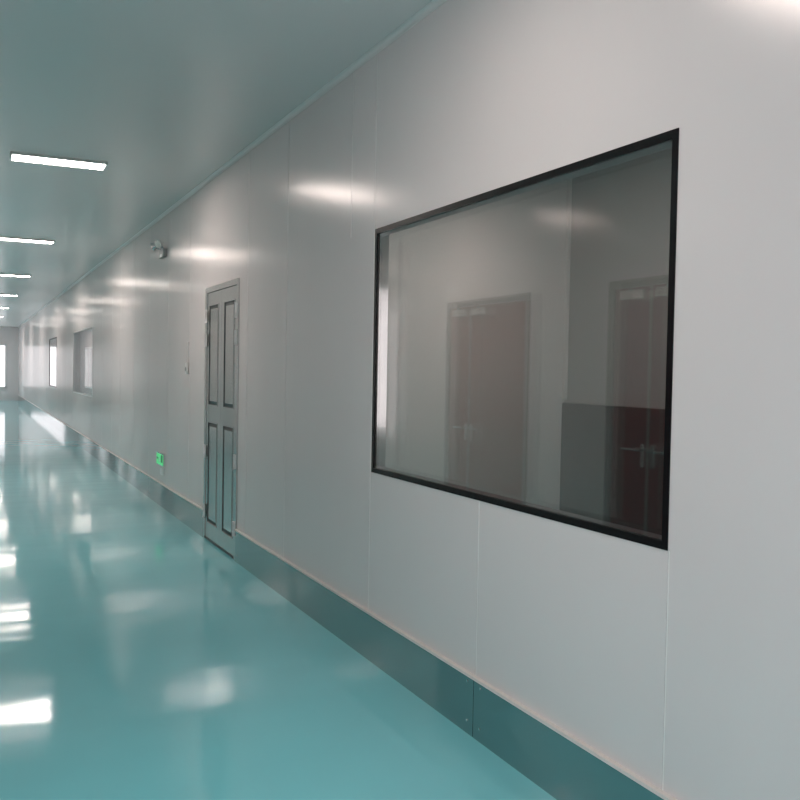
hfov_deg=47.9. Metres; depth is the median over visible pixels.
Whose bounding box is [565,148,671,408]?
wall
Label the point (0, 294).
recessed light
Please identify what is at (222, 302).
door
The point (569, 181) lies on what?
trim
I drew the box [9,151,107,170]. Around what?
recessed light
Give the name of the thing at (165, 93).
ceiling
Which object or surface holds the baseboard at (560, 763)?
attached to the wall at (679, 665)
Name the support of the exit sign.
attached to the wall at (679, 665)
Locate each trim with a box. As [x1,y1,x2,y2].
[19,0,446,326]
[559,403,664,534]
[562,178,571,398]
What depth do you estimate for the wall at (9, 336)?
36.73 m
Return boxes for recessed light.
[0,236,54,243]
[0,273,30,276]
[0,294,17,295]
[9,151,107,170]
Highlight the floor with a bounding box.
[0,400,556,799]
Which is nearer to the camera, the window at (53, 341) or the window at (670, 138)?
the window at (670, 138)
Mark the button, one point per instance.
(187, 363)
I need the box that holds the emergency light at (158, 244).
[150,239,166,258]
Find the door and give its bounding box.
[203,278,239,560]
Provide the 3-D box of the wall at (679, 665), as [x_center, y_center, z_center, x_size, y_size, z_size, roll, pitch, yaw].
[-5.891,-0.688,16.566,0.072,3.000,45.000,0,2,-26]
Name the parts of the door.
panel, panel, panel, panel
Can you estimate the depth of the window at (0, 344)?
36.63 m
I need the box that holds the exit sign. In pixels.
[156,451,164,466]
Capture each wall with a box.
[0,327,18,400]
[18,0,799,799]
[385,179,566,509]
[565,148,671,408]
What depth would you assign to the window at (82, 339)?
15.78 m
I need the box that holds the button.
[185,342,188,373]
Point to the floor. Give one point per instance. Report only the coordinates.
(140, 660)
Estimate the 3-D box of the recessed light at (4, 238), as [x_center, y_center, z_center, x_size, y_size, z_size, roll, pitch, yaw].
[-4.678,-1.994,11.217,0.688,0.022,0.238,0,2,-26]
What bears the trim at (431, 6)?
attached to the wall at (679, 665)
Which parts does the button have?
casing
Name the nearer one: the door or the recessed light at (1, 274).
the door
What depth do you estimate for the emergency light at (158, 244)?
9.06 m
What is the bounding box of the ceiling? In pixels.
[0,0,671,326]
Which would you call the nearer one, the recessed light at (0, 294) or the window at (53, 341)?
the recessed light at (0, 294)
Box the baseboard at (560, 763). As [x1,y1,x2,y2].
[18,395,677,799]
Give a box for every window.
[0,344,6,387]
[49,337,56,387]
[73,326,92,396]
[371,128,678,550]

